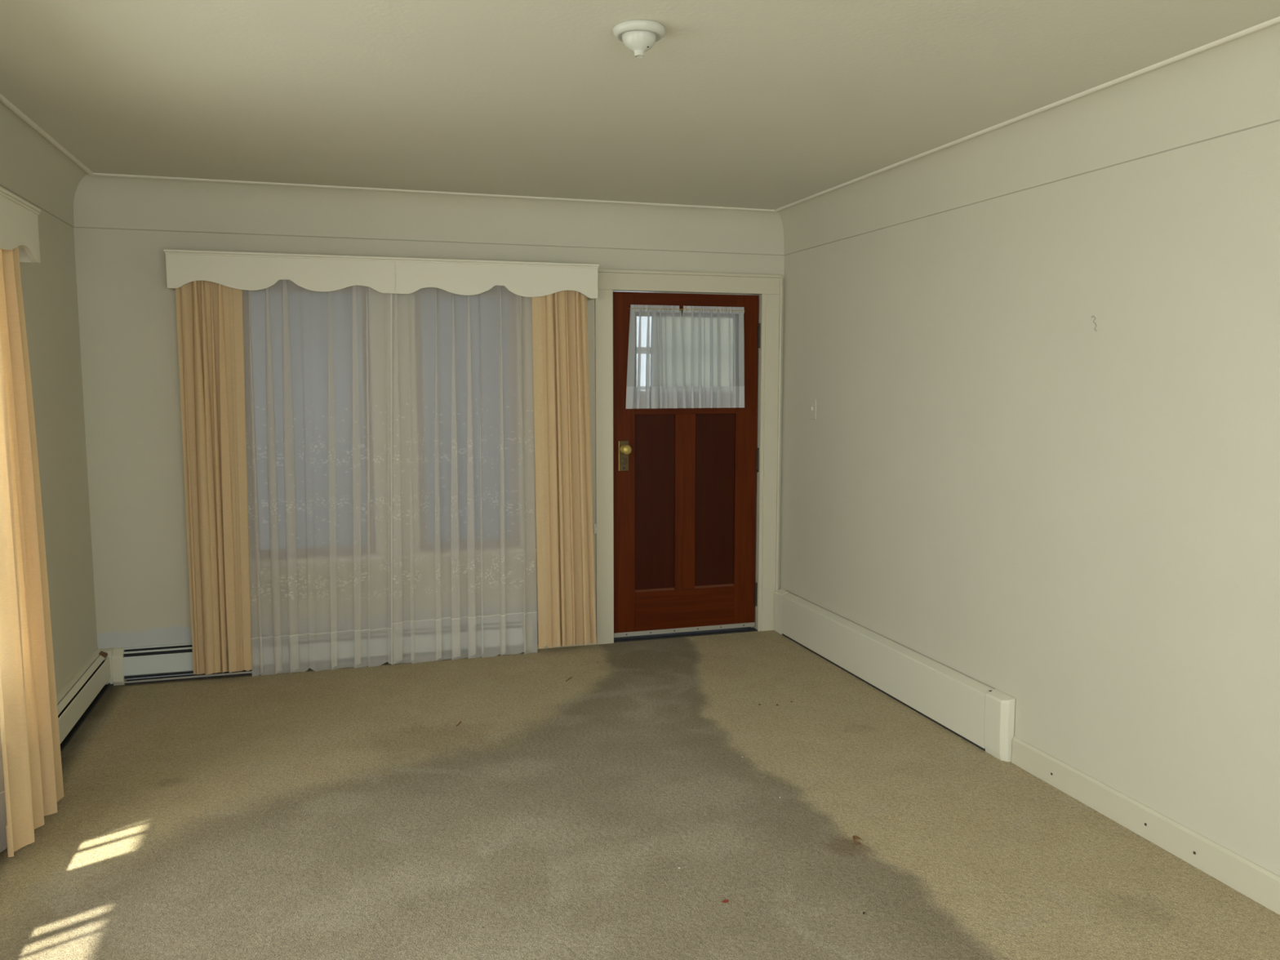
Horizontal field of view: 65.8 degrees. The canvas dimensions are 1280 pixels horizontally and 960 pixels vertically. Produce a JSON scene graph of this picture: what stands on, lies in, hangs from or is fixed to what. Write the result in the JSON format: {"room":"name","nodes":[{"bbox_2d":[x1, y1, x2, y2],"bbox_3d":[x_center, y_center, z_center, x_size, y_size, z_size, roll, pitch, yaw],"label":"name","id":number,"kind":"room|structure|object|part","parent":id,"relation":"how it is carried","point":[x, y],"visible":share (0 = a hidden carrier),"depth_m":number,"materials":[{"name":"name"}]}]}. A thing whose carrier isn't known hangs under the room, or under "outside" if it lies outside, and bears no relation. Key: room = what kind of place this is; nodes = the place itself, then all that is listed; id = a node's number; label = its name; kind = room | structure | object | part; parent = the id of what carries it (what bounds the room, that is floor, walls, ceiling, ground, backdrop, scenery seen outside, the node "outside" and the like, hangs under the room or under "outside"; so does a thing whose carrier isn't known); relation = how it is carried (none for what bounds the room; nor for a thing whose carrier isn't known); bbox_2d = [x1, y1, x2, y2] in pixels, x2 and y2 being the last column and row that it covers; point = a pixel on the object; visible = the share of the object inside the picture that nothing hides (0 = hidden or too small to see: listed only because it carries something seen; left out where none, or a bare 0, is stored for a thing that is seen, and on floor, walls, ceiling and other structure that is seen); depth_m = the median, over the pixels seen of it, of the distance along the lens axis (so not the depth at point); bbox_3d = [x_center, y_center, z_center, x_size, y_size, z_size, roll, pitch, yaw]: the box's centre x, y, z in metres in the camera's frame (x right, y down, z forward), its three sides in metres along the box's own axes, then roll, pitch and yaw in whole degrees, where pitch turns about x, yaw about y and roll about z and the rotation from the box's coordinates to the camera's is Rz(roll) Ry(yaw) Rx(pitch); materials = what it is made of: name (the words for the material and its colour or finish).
{"room":"empty living room","nodes":[
{"label":"empty living room","id":0,"kind":"room"},
{"bbox_2d":[0,186,97,693],"bbox_3d":[-1.773,0.099,1.478,0.150,2.637,7.150,-2,6,-17],"label":"wall","id":1,"kind":"structure","parent":0,"point":[49,286],"depth_m":4.47,"materials":[{"name":"paint"}]},
{"bbox_2d":[0,186,40,262],"bbox_3d":[-1.937,-0.781,2.466,0.165,0.199,2.516,-2,6,-17],"label":"pelmet","id":2,"kind":"object","parent":1,"relation":"attached to","point":[19,224],"visible":1,"depth_m":3.46,"materials":[{"name":"paint"}]},
{"bbox_2d":[0,93,93,227],"bbox_3d":[-1.663,-1.003,1.476,0.127,0.243,7.002,-2,6,-17],"label":"trim","id":3,"kind":"structure","parent":1,"relation":"attached to","point":[34,166],"depth_m":4.09,"materials":[{"name":"paint"}]},
{"bbox_2d":[56,650,111,752],"bbox_3d":[-1.820,1.242,2.124,0.068,0.191,5.982,-2,6,-17],"label":"baseboard heater","id":4,"kind":"object","parent":1,"relation":"attached to","point":[76,700],"visible":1,"depth_m":4.48,"materials":[{"name":"paint"}]},
{"bbox_3d":[-1.852,1.235,2.139,0.016,0.178,5.932,-2,6,-17],"label":"plate","id":5,"kind":"part","parent":4,"relation":"part of","materials":[{"name":"paint"}]},
{"bbox_3d":[-1.837,1.150,2.135,0.020,0.008,5.932,-2,6,-17],"label":"plate","id":6,"kind":"part","parent":4,"relation":"part of","materials":[{"name":"paint"}]},
{"bbox_3d":[-1.808,1.319,2.161,0.016,0.010,5.932,-2,6,-17],"label":"rail","id":7,"kind":"part","parent":4,"relation":"part of","materials":[{"name":"white metal"}]},
{"bbox_2d":[73,227,784,679],"bbox_3d":[-0.966,-0.318,5.521,4.076,2.637,0.150,-2,6,-17],"label":"wall","id":8,"kind":"structure","parent":0,"point":[127,317],"depth_m":5.00,"materials":[{"name":"paint"}]},
{"bbox_2d":[111,642,524,685],"bbox_3d":[-1.644,0.916,5.325,2.142,0.181,0.068,-2,6,-17],"label":"baseboard heater","id":9,"kind":"object","parent":8,"relation":"attached to","point":[133,663],"visible":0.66,"depth_m":5.06,"materials":[{"name":"white metal"}]},
{"bbox_3d":[-1.670,0.909,5.343,2.100,0.168,0.016,-2,6,-17],"label":"plate","id":10,"kind":"part","parent":9,"relation":"part of","materials":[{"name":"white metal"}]},
{"bbox_3d":[-1.657,0.994,5.308,2.100,0.010,0.016,-2,6,-17],"label":"rail","id":11,"kind":"part","parent":9,"relation":"part of","materials":[{"name":"metal"}]},
{"bbox_2d":[163,248,599,300],"bbox_3d":[-1.285,-1.063,5.178,2.174,0.186,0.170,-2,6,-17],"label":"pelmet","id":12,"kind":"object","parent":8,"relation":"attached to","point":[246,271],"visible":1,"depth_m":5.08,"materials":[{"name":"paint"}]},
{"bbox_2d":[73,173,784,255],"bbox_3d":[-0.925,-1.396,5.278,3.778,0.243,0.127,-2,6,-17],"label":"trim","id":13,"kind":"structure","parent":8,"relation":"attached to","point":[101,200],"depth_m":5.23,"materials":[{"name":"paint"}]},
{"bbox_2d":[391,382,537,564],"bbox_3d":[-1.376,-0.324,5.374,1.695,1.661,0.188,-2,6,-17],"label":"window","id":14,"kind":"structure","parent":8,"relation":"in","point":[533,383],"depth_m":5.54,"materials":[{"name":"paint"}]},
{"bbox_3d":[-1.357,-0.356,5.308,1.655,1.585,0.018,-2,6,-17],"label":"casing","id":15,"kind":"part","parent":14,"relation":"part of","materials":[{"name":"paint"}]},
{"bbox_2d":[537,642,595,648],"bbox_3d":[-0.433,0.948,5.729,0.377,0.035,0.015,-2,6,-17],"label":"baseboard","id":16,"kind":"structure","parent":8,"relation":"attached to","point":[593,643],"depth_m":5.72,"materials":[{"name":"paint"}]},
{"bbox_2d":[593,299,596,533],"bbox_3d":[-0.258,-0.358,5.624,0.021,1.345,0.061,-2,6,-17],"label":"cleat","id":17,"kind":"object","parent":8,"relation":"attached to","point":[594,524],"visible":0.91,"depth_m":5.62,"materials":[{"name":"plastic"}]},
{"bbox_2d":[613,291,760,637],"bbox_3d":[0.286,-0.083,5.854,0.918,2.016,0.120,-2,6,-17],"label":"door","id":18,"kind":"structure","parent":8,"relation":"in","point":[685,479],"depth_m":5.90,"materials":[{"name":"brown wood"}]},
{"bbox_3d":[-0.082,-0.175,5.707,0.060,0.060,0.074,-2,6,-17],"label":"knob","id":19,"kind":"part","parent":18,"relation":"part of","materials":[{"name":"gold metal"}]},
{"bbox_3d":[0.084,0.138,5.857,0.249,1.051,0.016,-2,6,-17],"label":"panel","id":20,"kind":"part","parent":18,"relation":"part of","materials":[{"name":"brown wood"}]},
{"bbox_3d":[0.267,0.785,5.979,0.633,0.263,0.042,-2,6,-17],"label":"rail","id":21,"kind":"part","parent":18,"relation":"part of","materials":[{"name":"brown wood"}]},
{"bbox_3d":[0.267,-0.451,5.852,0.633,0.120,0.042,-2,6,-17],"label":"lock rail","id":22,"kind":"part","parent":18,"relation":"part of","materials":[{"name":"brown wood"}]},
{"bbox_3d":[0.267,-1.028,5.792,0.633,0.123,0.042,-2,6,-17],"label":"rail","id":23,"kind":"part","parent":18,"relation":"part of","materials":[{"name":"brown wood"}]},
{"bbox_2d":[629,307,743,311],"bbox_3d":[0.278,-0.992,5.762,0.712,0.005,0.028,-2,6,-17],"label":"rod","id":24,"kind":"object","parent":18,"relation":"attached to","point":[629,308],"visible":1,"depth_m":5.74,"materials":[{"name":"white metal"}]},
{"bbox_2d":[625,304,686,408],"bbox_3d":[0.093,-0.711,5.721,0.370,0.593,0.040,-2,6,-17],"label":"door curtain","id":25,"kind":"object","parent":24,"relation":"hanging from","point":[656,375],"visible":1,"depth_m":5.72,"materials":[{"name":"white fabric"}]},
{"bbox_2d":[682,306,744,408],"bbox_3d":[0.435,-0.722,5.825,0.398,0.593,0.029,-2,6,-17],"label":"door curtain","id":26,"kind":"object","parent":24,"relation":"hanging from","point":[713,340],"visible":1,"depth_m":5.83,"materials":[{"name":"white fabric"}]},
{"bbox_3d":[0.447,0.126,5.968,0.257,1.051,0.016,-2,6,-17],"label":"panel","id":27,"kind":"part","parent":18,"relation":"part of","materials":[{"name":"brown wood"}]},
{"bbox_2d":[594,268,782,644],"bbox_3d":[0.271,-0.132,5.906,1.154,2.168,0.180,-2,6,-17],"label":"trim","id":28,"kind":"structure","parent":8,"relation":"attached to","point":[768,287],"depth_m":5.82,"materials":[{"name":"paint"}]},
{"bbox_3d":[-0.205,-0.058,5.693,0.103,2.044,0.020,-2,6,-17],"label":"casing leg","id":29,"kind":"part","parent":28,"relation":"part of","materials":[{"name":"paint"}]},
{"bbox_3d":[0.289,-1.194,5.723,1.146,0.018,0.030,-2,6,-17],"label":"cap moulding","id":30,"kind":"part","parent":28,"relation":"part of","materials":[{"name":"paint"}]},
{"bbox_3d":[0.787,-0.089,5.996,0.089,2.044,0.020,-2,6,-17],"label":"casing leg","id":31,"kind":"part","parent":28,"relation":"part of","materials":[{"name":"paint"}]},
{"bbox_2d":[0,630,1279,959],"bbox_3d":[0.073,1.321,2.283,3.976,0.001,7.260,-2,6,-17],"label":"floor","id":32,"kind":"structure","parent":0,"point":[344,813],"depth_m":3.42,"materials":[{"name":"beige carpet"}]},
{"bbox_2d":[96,647,113,684],"bbox_3d":[-2.704,0.942,5.002,0.074,0.172,0.066,-2,6,-17],"label":"baseboard heater","id":33,"kind":"object","parent":32,"relation":"on","point":[109,651],"visible":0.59,"depth_m":4.98,"materials":[{"name":"paint"}]},
{"bbox_2d":[852,835,862,844],"bbox_3d":[0.731,1.206,3.317,0.032,0.012,0.044,-2,6,-17],"label":"curled leaf","id":34,"kind":"object","parent":32,"relation":"on","point":[854,836],"visible":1,"depth_m":3.33,"materials":[{"name":"brown plant"}]},
{"bbox_2d":[774,588,1015,761],"bbox_3d":[1.167,0.903,5.036,0.050,0.266,2.200,-2,6,-17],"label":"heater cover","id":35,"kind":"object","parent":32,"relation":"on","point":[982,715],"visible":1,"depth_m":4.68,"materials":[{"name":"metal"},{"name":"paint"}]},
{"bbox_2d":[0,0,1279,209],"bbox_3d":[0.082,-1.239,1.990,4.076,0.120,7.300,-2,6,-17],"label":"ceiling","id":36,"kind":"structure","parent":0,"point":[771,104],"depth_m":3.25,"materials":[{"name":"paint"}]},
{"bbox_2d":[612,19,665,57],"bbox_3d":[-0.003,-1.220,2.760,0.148,0.076,0.148,-2,6,-17],"label":"holder","id":37,"kind":"object","parent":36,"relation":"attached to","point":[638,36],"visible":1,"depth_m":2.72,"materials":[{"name":"ceramic"}]},
{"bbox_2d":[622,30,656,57],"bbox_3d":[-0.003,-1.211,2.761,0.096,0.056,0.096,-2,6,-17],"label":"socket","id":38,"kind":"object","parent":37,"relation":"attached to","point":[638,42],"depth_m":2.73,"materials":[{"name":"ceramic"}]},
{"bbox_2d":[779,120,1279,875],"bbox_3d":[1.981,-0.019,2.622,0.150,2.637,7.150,-2,6,-17],"label":"wall","id":39,"kind":"structure","parent":0,"point":[1068,518],"depth_m":3.60,"materials":[{"name":"paint"}]},
{"bbox_2d":[809,399,816,419],"bbox_3d":[0.974,-0.400,5.595,0.018,0.115,0.070,-2,6,-17],"label":"light switch","id":40,"kind":"object","parent":39,"relation":"attached to","point":[813,402],"visible":1,"depth_m":5.59,"materials":[{"name":"paint"}]},
{"bbox_2d":[774,16,1279,255],"bbox_3d":[1.827,-1.113,2.541,0.127,0.243,7.002,-2,6,-17],"label":"trim","id":41,"kind":"structure","parent":39,"relation":"attached to","point":[1228,85],"depth_m":3.54,"materials":[{"name":"paint"}]},
{"bbox_2d":[1091,315,1097,331],"bbox_3d":[1.613,-0.556,3.514,0.005,0.058,0.029,-2,6,-17],"label":"chip","id":42,"kind":"object","parent":39,"relation":"attached to","point":[1093,315],"visible":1,"depth_m":3.51,"materials":[{"name":"white paint"}]},
{"bbox_2d":[1011,737,1279,915],"bbox_3d":[2.208,1.324,1.734,0.016,0.107,4.764,-2,6,-17],"label":"baseboard","id":43,"kind":"structure","parent":39,"relation":"attached to","point":[1256,882],"depth_m":3.29,"materials":[{"name":"paint"}]},
{"bbox_3d":[-1.291,-1.076,5.200,2.126,0.016,0.119,-2,6,-17],"label":"curtain rod","id":44,"kind":"object","parent":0,"visible":0},
{"bbox_2d":[175,280,252,674],"bbox_3d":[-2.130,-0.025,4.978,0.308,2.046,0.070,-2,6,-17],"label":"drape","id":45,"kind":"object","parent":44,"relation":"hanging from","point":[210,314],"visible":1,"depth_m":4.97,"materials":[{"name":"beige fabric"}]},
{"bbox_2d":[242,280,392,676],"bbox_3d":[-1.658,-0.018,5.157,0.758,2.095,0.060,-2,6,-17],"label":"sheer curtain","id":46,"kind":"object","parent":44,"relation":"hanging from","point":[317,366],"visible":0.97,"depth_m":5.16,"materials":[{"name":"white fabric"}]},
{"bbox_2d":[391,285,537,664],"bbox_3d":[-0.960,-0.040,5.369,0.800,2.095,0.059,-2,6,-17],"label":"sheer curtain","id":47,"kind":"object","parent":44,"relation":"hanging from","point":[464,557],"visible":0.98,"depth_m":5.38,"materials":[{"name":"white fabric"}]},
{"bbox_2d":[531,290,596,648],"bbox_3d":[-0.418,-0.075,5.505,0.352,2.053,0.059,-2,6,-21],"label":"drape","id":48,"kind":"object","parent":44,"relation":"hanging from","point":[566,581],"visible":1,"depth_m":5.50,"materials":[{"name":"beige fabric"}]},
{"bbox_3d":[-1.955,-0.792,2.449,0.119,0.016,2.436,-2,6,-17],"label":"curtain rod","id":49,"kind":"object","parent":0,"visible":0},
{"bbox_2d":[0,731,7,852],"bbox_3d":[-2.124,0.183,3.209,0.060,2.095,0.454,-2,6,-17],"label":"sheer curtain","id":50,"kind":"object","parent":49,"relation":"hanging from","point":[3,844],"visible":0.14,"depth_m":3.24,"materials":[{"name":"white fabric"}]},
{"bbox_3d":[-2.125,0.080,3.202,0.058,1.890,0.448,-2,6,-17],"label":"sheer panel","id":51,"kind":"part","parent":50,"relation":"part of","materials":[{"name":"white fabric"}]},
{"bbox_2d":[0,246,64,857],"bbox_3d":[-2.102,0.150,3.351,0.125,2.059,0.638,-2,6,-17],"label":"drape","id":52,"kind":"object","parent":49,"relation":"hanging from","point":[33,786],"visible":0.99,"depth_m":3.35,"materials":[{"name":"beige fabric"}]}
]}

